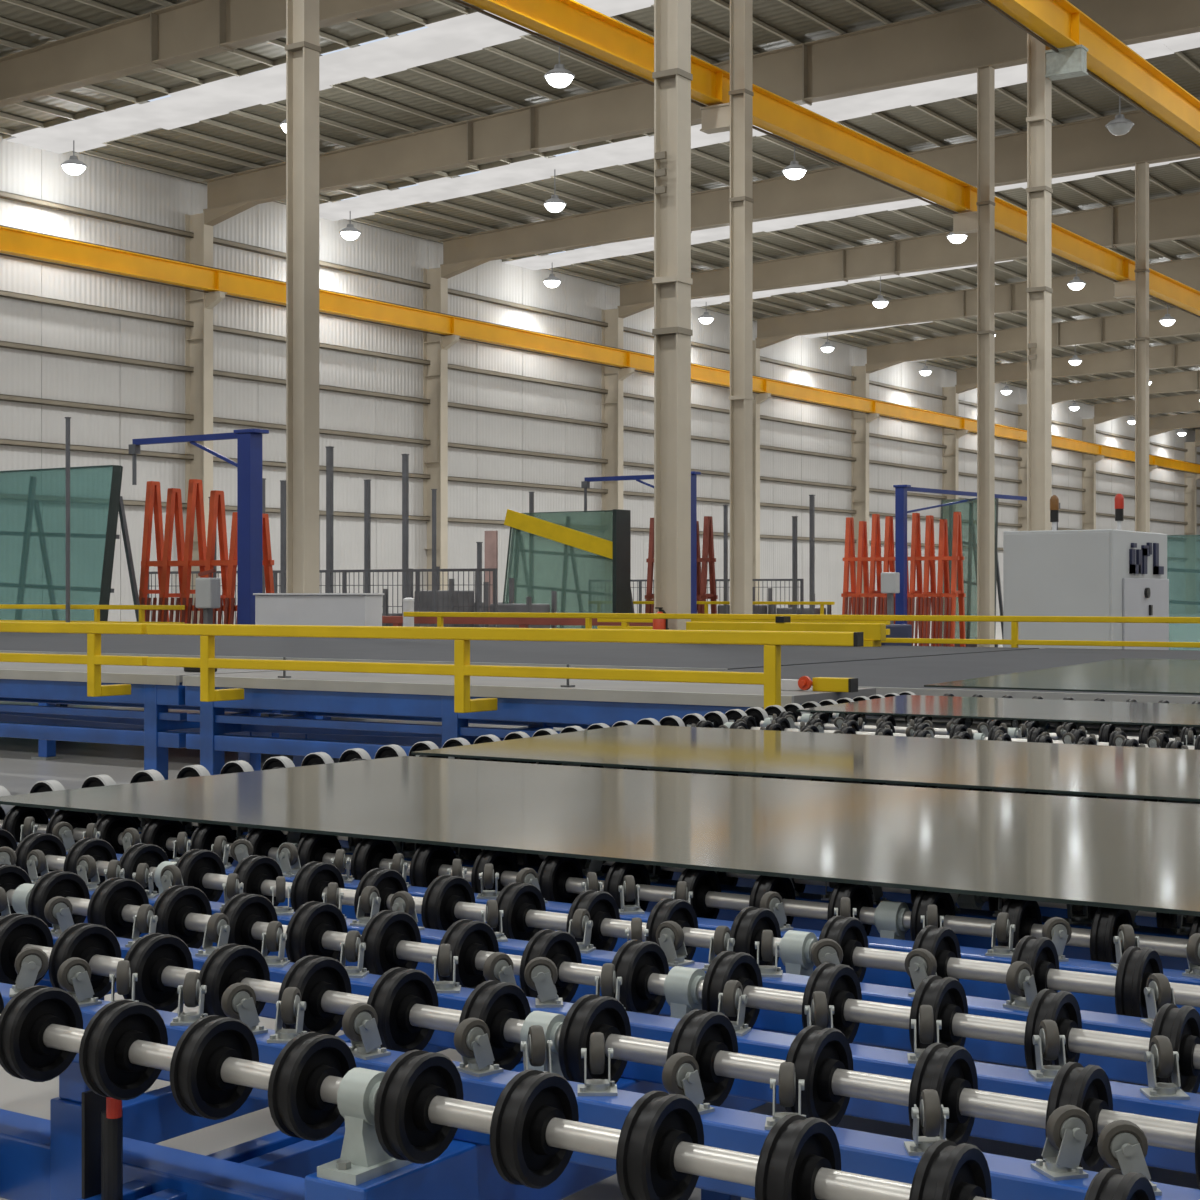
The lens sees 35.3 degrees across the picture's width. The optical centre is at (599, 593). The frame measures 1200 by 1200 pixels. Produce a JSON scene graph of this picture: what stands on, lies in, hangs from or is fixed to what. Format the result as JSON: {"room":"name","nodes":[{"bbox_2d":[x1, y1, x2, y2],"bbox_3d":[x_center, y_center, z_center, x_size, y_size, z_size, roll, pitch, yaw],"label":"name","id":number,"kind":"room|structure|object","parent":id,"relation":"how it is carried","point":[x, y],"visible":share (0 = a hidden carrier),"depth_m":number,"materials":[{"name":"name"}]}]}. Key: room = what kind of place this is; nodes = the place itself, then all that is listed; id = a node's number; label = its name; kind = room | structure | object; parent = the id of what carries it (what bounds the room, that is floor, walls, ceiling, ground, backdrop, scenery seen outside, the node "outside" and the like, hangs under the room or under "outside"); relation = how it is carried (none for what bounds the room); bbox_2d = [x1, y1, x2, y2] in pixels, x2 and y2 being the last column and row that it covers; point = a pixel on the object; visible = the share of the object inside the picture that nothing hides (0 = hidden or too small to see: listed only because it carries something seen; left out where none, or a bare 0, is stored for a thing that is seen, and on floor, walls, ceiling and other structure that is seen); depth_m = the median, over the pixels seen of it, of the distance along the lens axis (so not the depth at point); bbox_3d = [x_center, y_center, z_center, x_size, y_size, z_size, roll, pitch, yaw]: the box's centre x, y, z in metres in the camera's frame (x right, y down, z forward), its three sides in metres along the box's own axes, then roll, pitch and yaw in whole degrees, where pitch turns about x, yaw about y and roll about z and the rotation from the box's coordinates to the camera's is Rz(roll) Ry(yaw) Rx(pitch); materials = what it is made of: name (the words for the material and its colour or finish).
{"room":"factory floor","nodes":[
{"label":"factory floor","id":0,"kind":"room"},
{"bbox_2d":[0,0,1199,446],"bbox_3d":[37.680,-13.226,78.796,64.600,3.154,201.000,0,0,34],"label":"ceiling","id":1,"kind":"structure","parent":0,"point":[468,91],"depth_m":56.08,"materials":[{"name":"metal"}]},
{"bbox_2d":[61,140,86,174],"bbox_3d":[-15.138,-12.557,54.288,0.740,0.983,0.740,0,0,34],"label":"lamp","id":2,"kind":"object","parent":1,"relation":"hanging from","point":[73,166],"visible":1,"depth_m":54.09,"materials":[{"name":"white glass"}]},
{"bbox_2d":[280,119,285,132],"bbox_3d":[-8.052,-12.739,49.594,0.740,1.349,0.740,0,0,34],"label":"lamp","id":3,"kind":"object","parent":1,"relation":"hanging from","point":[283,123],"visible":0.16,"depth_m":49.40,"materials":[{"name":"white glass"}]},
{"bbox_2d":[339,211,360,239],"bbox_3d":[-8.511,-12.557,64.293,0.740,0.983,0.740,0,0,34],"label":"lamp","id":4,"kind":"object","parent":1,"relation":"hanging from","point":[349,233],"visible":1,"depth_m":64.09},
{"bbox_2d":[543,263,560,287],"bbox_3d":[-1.885,-12.557,74.297,0.740,0.983,0.740,0,0,34],"label":"lamp","id":5,"kind":"object","parent":1,"relation":"hanging from","point":[551,281],"visible":1,"depth_m":74.10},
{"bbox_2d":[543,169,565,211],"bbox_3d":[-1.425,-12.739,59.599,0.740,1.349,0.740,0,0,34],"label":"lamp","id":6,"kind":"object","parent":1,"relation":"hanging from","point":[554,204],"visible":1,"depth_m":59.41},
{"bbox_2d":[544,42,574,87],"bbox_3d":[-0.965,-12.922,44.900,0.740,1.714,0.740,0,0,34],"label":"lamp","id":7,"kind":"object","parent":1,"relation":"hanging from","point":[558,77],"visible":0.96,"depth_m":44.70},
{"bbox_2d":[698,302,713,323],"bbox_3d":[4.742,-12.557,84.301,0.740,0.983,0.740,0,0,34],"label":"lamp","id":8,"kind":"object","parent":1,"relation":"hanging from","point":[705,318],"visible":1,"depth_m":84.11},
{"bbox_2d":[782,146,806,179],"bbox_3d":[5.661,-12.922,54.905,0.740,1.714,0.740,0,0,34],"label":"lamp","id":9,"kind":"object","parent":1,"relation":"hanging from","point":[794,171],"visible":0.95,"depth_m":54.70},
{"bbox_2d":[820,333,834,352],"bbox_3d":[11.369,-12.557,94.305,0.740,0.983,0.740,0,0,34],"label":"lamp","id":10,"kind":"object","parent":1,"relation":"hanging from","point":[827,347],"visible":0.98,"depth_m":94.10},
{"bbox_2d":[872,276,888,307],"bbox_3d":[11.829,-12.739,79.607,0.740,1.349,0.740,0,0,34],"label":"lamp","id":11,"kind":"object","parent":1,"relation":"hanging from","point":[879,302],"visible":1,"depth_m":79.42,"materials":[{"name":"white glass"}]},
{"bbox_2d":[919,360,931,375],"bbox_3d":[17.996,-12.557,104.310,0.740,0.983,0.740,0,0,34],"label":"lamp","id":12,"kind":"object","parent":1,"relation":"hanging from","point":[925,371],"visible":0.98,"depth_m":104.11,"materials":[{"name":"white glass"}]},
{"bbox_2d":[946,212,967,243],"bbox_3d":[12.288,-12.922,64.909,0.740,1.714,0.740,0,0,34],"label":"lamp","id":13,"kind":"object","parent":1,"relation":"hanging from","point":[954,238],"visible":0.66,"depth_m":64.71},
{"bbox_2d":[1000,382,1012,394],"bbox_3d":[24.622,-12.557,114.314,0.740,0.983,0.740,0,0,34],"label":"lamp","id":14,"kind":"object","parent":1,"relation":"hanging from","point":[1006,390],"visible":0.98,"depth_m":114.09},
{"bbox_2d":[1069,400,1079,410],"bbox_3d":[31.249,-12.557,124.318,0.740,0.983,0.740,0,0,34],"label":"lamp","id":15,"kind":"object","parent":1,"relation":"hanging from","point":[1074,407],"visible":0.97,"depth_m":124.12,"materials":[{"name":"white glass"}]},
{"bbox_2d":[1068,355,1081,365],"bbox_3d":[25.082,-12.739,99.616,0.740,1.349,0.740,0,0,34],"label":"lamp","id":16,"kind":"object","parent":1,"relation":"hanging from","point":[1075,360],"visible":0.99,"depth_m":99.41,"materials":[{"name":"white glass"}]},
{"bbox_2d":[1067,263,1085,289],"bbox_3d":[18.915,-12.922,74.913,0.740,1.714,0.740,0,0,34],"label":"lamp","id":17,"kind":"object","parent":1,"relation":"hanging from","point":[1076,283],"visible":0.95,"depth_m":74.72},
{"bbox_2d":[1105,91,1133,135],"bbox_3d":[13.665,-13.128,49.603,0.740,2.127,0.740,0,0,34],"label":"lamp","id":18,"kind":"object","parent":1,"relation":"hanging from","point":[1119,126],"visible":0.96,"depth_m":49.42,"materials":[{"name":"grey metal"}]},
{"bbox_2d":[1127,417,1134,424],"bbox_3d":[37.876,-12.557,134.323,0.740,0.983,0.740,0,0,34],"label":"lamp","id":19,"kind":"object","parent":1,"relation":"hanging from","point":[1131,420],"visible":0.82,"depth_m":134.14,"materials":[{"name":"white glass"}]},
{"bbox_2d":[1159,302,1175,325],"bbox_3d":[25.542,-12.922,84.918,0.740,1.714,0.740,0,0,34],"label":"lamp","id":20,"kind":"object","parent":1,"relation":"hanging from","point":[1167,320],"visible":0.95,"depth_m":84.72,"materials":[{"name":"white glass"}]},
{"bbox_2d":[1177,429,1186,435],"bbox_3d":[44.503,-12.557,144.327,0.740,0.983,0.740,0,0,34],"label":"lamp","id":21,"kind":"object","parent":1,"relation":"hanging from","point":[1181,432],"visible":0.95,"depth_m":144.12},
{"bbox_2d":[0,134,1199,628],"bbox_3d":[11.406,-5.840,96.200,1.970,14.750,201.000,0,0,34],"label":"wall","id":22,"kind":"structure","parent":0,"point":[486,427],"depth_m":69.64,"materials":[{"name":"metal"}]},
{"bbox_2d":[0,225,1199,473],"bbox_3d":[11.948,-9.880,95.841,0.370,0.790,201.000,0,0,34],"label":"beam","id":23,"kind":"structure","parent":22,"relation":"on","point":[13,241],"depth_m":68.71,"materials":[{"name":"metal"}]},
{"bbox_2d":[0,613,1199,1199],"bbox_3d":[37.722,1.635,78.769,65.100,0.200,202.000,0,0,34],"label":"floor","id":24,"kind":"structure","parent":0,"point":[80,761],"depth_m":6.78,"materials":[{"name":"concrete"}]},
{"bbox_2d":[65,417,70,621],"bbox_3d":[-8.381,-0.625,29.721,0.240,4.320,0.240,0,0,34],"label":"fence post","id":25,"kind":"object","parent":24,"relation":"on","point":[67,418],"visible":0.55,"depth_m":29.70,"materials":[{"name":"grey metal"}]},
{"bbox_2d":[0,465,139,621],"bbox_3d":[-10.678,-0.295,33.072,6.670,3.660,1.650,0,0,34],"label":"glass rack","id":26,"kind":"object","parent":24,"relation":"on","point":[116,504],"visible":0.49,"depth_m":31.69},
{"bbox_2d":[0,604,184,623],"bbox_3d":[-12.550,0.853,32.663,15.000,1.365,0.070,0,0,34],"label":"guard rail","id":27,"kind":"object","parent":24,"relation":"on","point":[141,608],"visible":0.51,"depth_m":29.51,"materials":[{"name":"yellow metal"}]},
{"bbox_2d":[0,662,282,779],"bbox_3d":[-8.062,1.035,16.495,13.340,1.000,1.080,0,0,34],"label":"bench","id":28,"kind":"object","parent":24,"relation":"on","point":[155,689],"visible":0.5,"depth_m":13.03,"materials":[{"name":"blue paint"}]},
{"bbox_2d":[0,622,147,696],"bbox_3d":[-8.010,0.429,15.595,12.420,0.482,0.325,0,0,34],"label":"guard rail","id":29,"kind":"object","parent":28,"relation":"attached to","point":[93,659],"visible":1,"depth_m":12.34,"materials":[{"name":"yellow metal"}]},
{"bbox_2d":[184,667,216,671],"bbox_3d":[-2.852,0.500,13.044,0.461,0.070,0.120,0,0,34],"label":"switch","id":30,"kind":"object","parent":28,"relation":"on","point":[186,669],"visible":0.27,"depth_m":12.94,"materials":[{"name":"black plastic"}]},
{"bbox_2d":[129,429,268,624],"bbox_3d":[-6.709,-0.570,31.433,3.157,4.210,0.754,0,0,34],"label":"crane","id":31,"kind":"object","parent":24,"relation":"on","point":[249,441],"visible":0.77,"depth_m":30.68,"materials":[{"name":"blue metal"}]},
{"bbox_2d":[139,479,273,623],"bbox_3d":[-6.795,-0.225,32.569,2.900,3.520,1.500,0,0,34],"label":"glass rack","id":32,"kind":"object","parent":24,"relation":"on","point":[206,561],"visible":0.41,"depth_m":32.61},
{"bbox_2d":[195,569,219,623],"bbox_3d":[-6.431,0.563,30.858,0.405,1.944,0.250,0,0,34],"label":"control box","id":33,"kind":"object","parent":24,"relation":"on","point":[207,590],"visible":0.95,"depth_m":30.76,"materials":[{"name":"grey metal"}]},
{"bbox_2d":[208,497,216,623],"bbox_3d":[-7.120,-0.125,34.703,0.240,3.320,0.240,0,0,34],"label":"fence post","id":34,"kind":"object","parent":24,"relation":"on","point":[215,555],"visible":0.07,"depth_m":34.70,"materials":[{"name":"grey metal"}]},
{"bbox_2d":[262,478,265,592],"bbox_3d":[-6.120,-0.275,34.041,0.240,3.620,0.240,0,0,34],"label":"fence post","id":35,"kind":"object","parent":24,"relation":"on","point":[263,479],"visible":0.17,"depth_m":34.02,"materials":[{"name":"metal"}]},
{"bbox_2d":[280,480,285,592],"bbox_3d":[-6.777,-0.450,40.473,0.240,3.970,0.240,0,0,34],"label":"fence post","id":36,"kind":"object","parent":24,"relation":"on","point":[282,482],"visible":0.4,"depth_m":40.43,"materials":[{"name":"metal"}]},
{"bbox_2d":[285,0,320,592],"bbox_3d":[-4.202,-5.547,25.454,1.080,14.164,0.500,0,0,34],"label":"column","id":37,"kind":"structure","parent":24,"relation":"on","point":[302,48],"depth_m":25.27,"materials":[{"name":"paint"}]},
{"bbox_2d":[451,0,1199,317],"bbox_3d":[32.874,-9.560,81.980,0.370,0.750,201.000,0,0,34],"label":"beam","id":38,"kind":"structure","parent":37,"relation":"on","point":[571,23],"depth_m":38.73,"materials":[{"name":"metal"}]},
{"bbox_2d":[253,593,383,625],"bbox_3d":[-3.673,0.762,24.551,1.940,1.545,0.380,0,0,34],"label":"cabinet","id":39,"kind":"object","parent":24,"relation":"on","point":[325,609],"visible":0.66,"depth_m":24.30,"materials":[{"name":"white metal"}]},
{"bbox_2d":[147,568,496,627],"bbox_3d":[-5.656,0.535,36.732,9.060,2.000,0.060,0,0,34],"label":"mesh fence","id":40,"kind":"object","parent":24,"relation":"on","point":[344,585],"visible":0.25,"depth_m":35.37,"materials":[{"name":"grey metal"}]},
{"bbox_2d":[325,446,333,592],"bbox_3d":[-5.693,-0.785,39.755,0.240,4.640,0.240,0,0,34],"label":"fence post","id":41,"kind":"object","parent":24,"relation":"on","point":[329,449],"visible":0.55,"depth_m":39.72,"materials":[{"name":"grey metal"}]},
{"bbox_2d":[364,479,370,592],"bbox_3d":[-4.846,-0.425,39.314,0.240,3.920,0.240,0,0,34],"label":"fence post","id":42,"kind":"object","parent":24,"relation":"on","point":[367,482],"visible":0.52,"depth_m":39.29,"materials":[{"name":"grey metal"}]},
{"bbox_2d":[382,589,414,626],"bbox_3d":[-4.781,0.713,40.951,1.200,1.644,1.000,0,0,34],"label":"stillage","id":43,"kind":"object","parent":24,"relation":"on","point":[384,613],"visible":0.11,"depth_m":40.26,"materials":[{"name":"grey metal"}]},
{"bbox_2d":[401,454,408,598],"bbox_3d":[-3.984,-0.665,38.623,0.240,4.400,0.240,0,0,34],"label":"fence post","id":44,"kind":"object","parent":24,"relation":"on","point":[405,457],"visible":0.55,"depth_m":38.59,"materials":[{"name":"grey metal"}]},
{"bbox_2d":[403,598,413,626],"bbox_3d":[-2.414,0.790,23.790,0.220,1.490,0.220,0,0,34],"label":"bollard","id":45,"kind":"object","parent":24,"relation":"on","point":[408,603],"visible":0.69,"depth_m":23.73,"materials":[{"name":"white metal"}]},
{"bbox_2d":[431,489,436,626],"bbox_3d":[-3.358,-0.295,38.209,0.240,3.660,0.240,0,0,34],"label":"fence post","id":46,"kind":"object","parent":24,"relation":"on","point":[433,490],"visible":0.52,"depth_m":38.18,"materials":[{"name":"grey metal"}]},
{"bbox_2d":[409,566,476,626],"bbox_3d":[-3.309,0.470,40.095,1.200,2.130,1.000,0,0,34],"label":"stillage","id":47,"kind":"object","parent":24,"relation":"on","point":[442,594],"visible":0.27,"depth_m":39.81,"materials":[{"name":"metal"}]},
{"bbox_2d":[476,542,482,626],"bbox_3d":[-2.400,0.250,37.574,0.240,2.570,0.240,0,0,34],"label":"fence post","id":48,"kind":"object","parent":24,"relation":"on","point":[479,544],"visible":0.55,"depth_m":37.54,"materials":[{"name":"grey metal"}]},
{"bbox_2d":[485,531,497,603],"bbox_3d":[-2.607,0.010,45.184,0.450,3.050,0.460,0,0,34],"label":"board","id":49,"kind":"object","parent":24,"relation":"on","point":[491,537],"visible":0.29,"depth_m":45.14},
{"bbox_2d":[474,602,508,626],"bbox_3d":[-2.885,0.592,46.892,1.200,1.886,1.000,0,0,34],"label":"stillage","id":50,"kind":"object","parent":24,"relation":"on","point":[474,602],"visible":0.1,"depth_m":46.49,"materials":[{"name":"grey metal"}]},
{"bbox_2d":[382,616,652,627],"bbox_3d":[-0.077,0.930,25.960,7.600,1.210,0.100,0,0,34],"label":"beam","id":51,"kind":"structure","parent":24,"relation":"on","point":[396,620],"depth_m":26.72,"materials":[{"name":"metal"}]},
{"bbox_2d":[0,632,1038,759],"bbox_3d":[-3.958,1.035,20.464,15.800,1.000,6.330,0,0,34],"label":"table","id":52,"kind":"object","parent":24,"relation":"on","point":[609,655],"visible":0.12,"depth_m":17.87,"materials":[{"name":"grey metal"}]},
{"bbox_2d":[686,616,885,646],"bbox_3d":[1.924,0.385,19.836,2.300,0.300,0.200,0,0,34],"label":"guard rail","id":53,"kind":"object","parent":52,"relation":"on","point":[873,633],"depth_m":19.64,"materials":[{"name":"yellow metal"}]},
{"bbox_2d":[485,578,556,627],"bbox_3d":[-1.670,0.597,39.490,1.200,1.877,1.000,0,0,34],"label":"stillage","id":54,"kind":"object","parent":24,"relation":"on","point":[528,607],"visible":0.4,"depth_m":39.31,"materials":[{"name":"grey metal"}]},
{"bbox_2d":[183,670,875,774],"bbox_3d":[-0.583,1.035,11.542,4.480,1.000,1.080,0,0,34],"label":"bench","id":55,"kind":"object","parent":24,"relation":"on","point":[537,704],"visible":0.45,"depth_m":11.49,"materials":[{"name":"blue paint"}]},
{"bbox_2d":[278,657,290,677],"bbox_3d":[-2.019,0.470,12.073,0.060,0.130,0.060,0,0,34],"label":"rod","id":56,"kind":"object","parent":55,"relation":"on","point":[284,658],"visible":0.8,"depth_m":12.06,"materials":[{"name":"grey metal"}]},
{"bbox_2d":[146,623,862,712],"bbox_3d":[-0.724,0.429,10.768,4.980,0.482,0.325,0,0,34],"label":"guard rail","id":57,"kind":"object","parent":55,"relation":"attached to","point":[772,641],"visible":0.84,"depth_m":10.56,"materials":[{"name":"yellow metal"}]},
{"bbox_2d":[561,664,574,686],"bbox_3d":[-0.185,0.470,10.858,0.060,0.130,0.060,0,0,34],"label":"rod","id":58,"kind":"object","parent":55,"relation":"on","point":[567,685],"visible":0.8,"depth_m":10.85,"materials":[{"name":"grey metal"}]},
{"bbox_2d":[781,676,857,691],"bbox_3d":[1.186,0.492,10.388,0.445,0.085,0.150,0,0,34],"label":"control box","id":59,"kind":"object","parent":55,"relation":"on","point":[824,684],"visible":0.93,"depth_m":10.35,"materials":[{"name":"yellow plastic"}]},
{"bbox_2d":[529,492,533,603],"bbox_3d":[-1.631,-0.450,44.981,0.240,3.970,0.240,0,0,34],"label":"fence post","id":60,"kind":"object","parent":24,"relation":"on","point":[531,494],"visible":0.55,"depth_m":44.95,"materials":[{"name":"grey metal"}]},
{"bbox_2d":[503,509,633,628],"bbox_3d":[-0.661,-0.237,44.129,3.360,3.543,1.650,0,0,34],"label":"glass rack","id":61,"kind":"object","parent":24,"relation":"on","point":[619,550],"visible":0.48,"depth_m":43.68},
{"bbox_2d":[0,691,1199,1199],"bbox_3d":[1.450,1.032,5.757,5.260,1.006,8.000,0,0,34],"label":"conveyor","id":62,"kind":"object","parent":24,"relation":"on","point":[604,1019],"visible":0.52,"depth_m":2.72,"materials":[{"name":"metal"}]},
{"bbox_2d":[0,756,1199,915],"bbox_3d":[0.764,0.531,4.250,4.620,0.008,1.610,0,0,34],"label":"sheet","id":63,"kind":"object","parent":62,"relation":"on","point":[1096,852],"visible":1,"depth_m":4.37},
{"bbox_2d":[411,724,1199,801],"bbox_3d":[1.672,0.531,5.693,4.700,0.008,1.540,0,0,34],"label":"sheet","id":64,"kind":"object","parent":62,"relation":"on","point":[1079,769],"visible":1,"depth_m":6.08,"materials":[{"name":"glass"}]},
{"bbox_2d":[797,695,1199,726],"bbox_3d":[3.160,0.531,7.958,4.720,0.008,1.440,0,0,34],"label":"sheet","id":65,"kind":"object","parent":62,"relation":"on","point":[1137,713],"visible":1,"depth_m":8.61,"materials":[{"name":"glass"}]},
{"bbox_2d":[581,471,700,613],"bbox_3d":[0.945,-0.620,43.635,3.242,4.310,0.624,0,0,34],"label":"crane","id":66,"kind":"object","parent":24,"relation":"on","point":[585,484],"visible":0.46,"depth_m":42.90,"materials":[{"name":"blue metal"}]},
{"bbox_2d":[652,0,692,629],"bbox_3d":[1.066,-5.605,21.964,1.080,14.280,0.500,0,0,34],"label":"column","id":67,"kind":"structure","parent":24,"relation":"on","point":[672,281],"depth_m":22.06,"materials":[{"name":"paint"}]},
{"bbox_2d":[653,607,668,629],"bbox_3d":[0.714,0.355,21.920,0.197,0.400,0.192,0,0,34],"label":"fire extinguisher","id":68,"kind":"object","parent":67,"relation":"attached to","point":[658,624],"visible":0.54,"depth_m":21.84,"materials":[{"name":"red metal"}]},
{"bbox_2d":[980,0,1199,149],"bbox_3d":[38.626,-9.500,78.170,0.370,0.750,201.000,0,0,34],"label":"beam","id":69,"kind":"structure","parent":67,"relation":"on","point":[1060,23],"depth_m":33.48,"materials":[{"name":"metal"}]},
{"bbox_2d":[645,516,717,613],"bbox_3d":[1.933,-0.150,45.020,1.800,3.370,1.500,0,0,34],"label":"glass rack","id":70,"kind":"object","parent":24,"relation":"on","point":[708,541],"visible":0.19,"depth_m":44.74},
{"bbox_2d":[588,579,803,613],"bbox_3d":[2.288,0.585,46.824,6.160,1.900,0.060,0,0,34],"label":"mesh fence","id":71,"kind":"object","parent":24,"relation":"on","point":[590,587],"visible":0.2,"depth_m":46.44,"materials":[{"name":"metal"}]},
{"bbox_2d":[588,601,834,614],"bbox_3d":[2.477,0.853,43.940,6.600,1.365,0.070,0,0,34],"label":"guard rail","id":72,"kind":"object","parent":24,"relation":"on","point":[598,603],"visible":0.44,"depth_m":43.20,"materials":[{"name":"yellow metal"}]},
{"bbox_2d":[723,505,727,613],"bbox_3d":[2.945,-0.275,44.230,0.240,3.620,0.240,0,0,34],"label":"fence post","id":73,"kind":"object","parent":24,"relation":"on","point":[725,506],"visible":0.55,"depth_m":44.19,"materials":[{"name":"grey metal"}]},
{"bbox_2d":[700,0,753,613],"bbox_3d":[2.424,-5.547,35.458,1.080,14.164,0.500,0,0,34],"label":"column","id":74,"kind":"structure","parent":24,"relation":"on","point":[736,116],"depth_m":35.28,"materials":[{"name":"paint"}]},
{"bbox_2d":[597,618,889,634],"bbox_3d":[1.652,0.905,22.775,4.000,1.260,0.080,0,0,34],"label":"guard rail","id":75,"kind":"object","parent":24,"relation":"on","point":[624,622],"visible":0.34,"depth_m":22.95,"materials":[{"name":"yellow metal"}]},
{"bbox_2d":[716,581,770,613],"bbox_3d":[3.576,0.595,47.410,1.200,1.880,1.000,0,0,34],"label":"stillage","id":76,"kind":"object","parent":24,"relation":"on","point":[762,608],"visible":0.14,"depth_m":47.30,"materials":[{"name":"grey metal"}]},
{"bbox_2d":[792,516,797,613],"bbox_3d":[4.475,-0.125,43.336,0.240,3.320,0.240,0,0,34],"label":"fence post","id":77,"kind":"object","parent":24,"relation":"on","point":[794,518],"visible":0.55,"depth_m":43.30,"materials":[{"name":"grey metal"}]},
{"bbox_2d":[403,612,1199,647],"bbox_3d":[3.378,0.877,19.497,13.900,1.315,0.060,0,0,34],"label":"guard rail","id":78,"kind":"object","parent":24,"relation":"on","point":[1014,642],"visible":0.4,"depth_m":19.45,"materials":[{"name":"yellow metal"}]},
{"bbox_2d":[772,605,830,614],"bbox_3d":[5.046,0.763,47.276,1.200,1.544,1.000,0,0,34],"label":"stillage","id":79,"kind":"object","parent":24,"relation":"on","point":[783,610],"visible":0.18,"depth_m":47.12,"materials":[{"name":"metal"}]},
{"bbox_2d":[809,495,814,614],"bbox_3d":[4.842,-0.365,43.093,0.240,3.800,0.240,0,0,34],"label":"fence post","id":80,"kind":"object","parent":24,"relation":"on","point":[811,497],"visible":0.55,"depth_m":43.06,"materials":[{"name":"grey metal"}]},
{"bbox_2d":[881,572,899,623],"bbox_3d":[6.911,0.510,44.931,0.400,2.050,0.250,0,0,34],"label":"control box","id":81,"kind":"object","parent":24,"relation":"on","point":[890,581],"visible":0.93,"depth_m":44.85,"materials":[{"name":"grey metal"}]},
{"bbox_2d":[881,624,911,645],"bbox_3d":[2.622,0.950,22.973,2.200,1.170,0.800,0,0,34],"label":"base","id":82,"kind":"object","parent":24,"relation":"on","point":[896,630],"visible":0.1,"depth_m":22.41,"materials":[{"name":"blue paint"}]},
{"bbox_2d":[841,512,965,646],"bbox_3d":[7.529,-0.234,46.950,3.200,3.539,1.500,0,0,34],"label":"glass rack","id":83,"kind":"object","parent":24,"relation":"on","point":[927,603],"visible":0.62,"depth_m":46.64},
{"bbox_2d":[715,648,1199,703],"bbox_3d":[5.986,1.035,12.768,9.120,1.000,8.180,0,0,34],"label":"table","id":84,"kind":"object","parent":24,"relation":"on","point":[895,675],"visible":0.17,"depth_m":13.20,"materials":[{"name":"grey metal"}]},
{"bbox_2d":[924,658,1199,694],"bbox_3d":[5.839,0.530,11.306,7.150,0.010,5.100,0,0,34],"label":"sheet","id":85,"kind":"object","parent":84,"relation":"on","point":[1123,675],"visible":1,"depth_m":11.72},
{"bbox_2d":[941,498,1002,646],"bbox_3d":[9.537,-0.440,48.170,1.500,3.950,1.650,0,0,34],"label":"glass stack","id":86,"kind":"object","parent":24,"relation":"on","point":[971,542],"visible":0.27,"depth_m":47.99,"materials":[{"name":"green glass"}]},
{"bbox_2d":[952,66,994,646],"bbox_3d":[9.051,-5.547,45.463,1.080,14.164,0.500,0,0,34],"label":"column","id":87,"kind":"structure","parent":24,"relation":"on","point":[981,221],"depth_m":45.28,"materials":[{"name":"paint"}]},
{"bbox_2d":[893,485,1059,623],"bbox_3d":[9.733,-0.545,48.596,0.617,4.160,8.621,0,0,38],"label":"crane","id":88,"kind":"object","parent":24,"relation":"on","point":[901,511],"visible":0.7,"depth_m":45.39,"materials":[{"name":"blue metal"}]},
{"bbox_2d":[1026,28,1087,530],"bbox_3d":[7.693,-5.605,31.968,1.080,14.280,0.500,0,0,34],"label":"column","id":89,"kind":"structure","parent":24,"relation":"on","point":[1044,65],"depth_m":32.06,"materials":[{"name":"paint"}]},
{"bbox_2d":[1003,529,1168,649],"bbox_3d":[6.569,0.355,25.327,1.540,2.360,2.315,0,0,34],"label":"tall cabinet","id":90,"kind":"object","parent":24,"relation":"on","point":[1097,572],"visible":0.64,"depth_m":24.44,"materials":[{"name":"white metal"}]},
{"bbox_2d":[1050,495,1058,529],"bbox_3d":[6.090,-1.075,25.293,0.120,0.500,0.117,0,0,34],"label":"light","id":91,"kind":"object","parent":90,"relation":"on","point":[1054,500],"visible":0.94,"depth_m":25.25,"materials":[{"name":"orange plastic"}]},
{"bbox_2d":[1115,494,1123,529],"bbox_3d":[6.854,-1.075,24.907,0.120,0.500,0.117,0,0,34],"label":"light","id":92,"kind":"object","parent":90,"relation":"on","point":[1119,499],"visible":0.92,"depth_m":24.87,"materials":[{"name":"red plastic"}]},
{"bbox_2d":[1114,162,1149,531],"bbox_3d":[15.678,-5.547,55.467,1.080,14.164,0.500,0,0,34],"label":"column","id":93,"kind":"structure","parent":24,"relation":"on","point":[1139,288],"depth_m":55.29,"materials":[{"name":"paint"}]},
{"bbox_2d":[1167,535,1199,604],"bbox_3d":[13.310,0.160,38.474,4.300,2.750,1.650,0,0,34],"label":"glass stack","id":94,"kind":"object","parent":24,"relation":"on","point":[1168,569],"visible":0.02,"depth_m":38.97,"materials":[{"name":"teal glass"}]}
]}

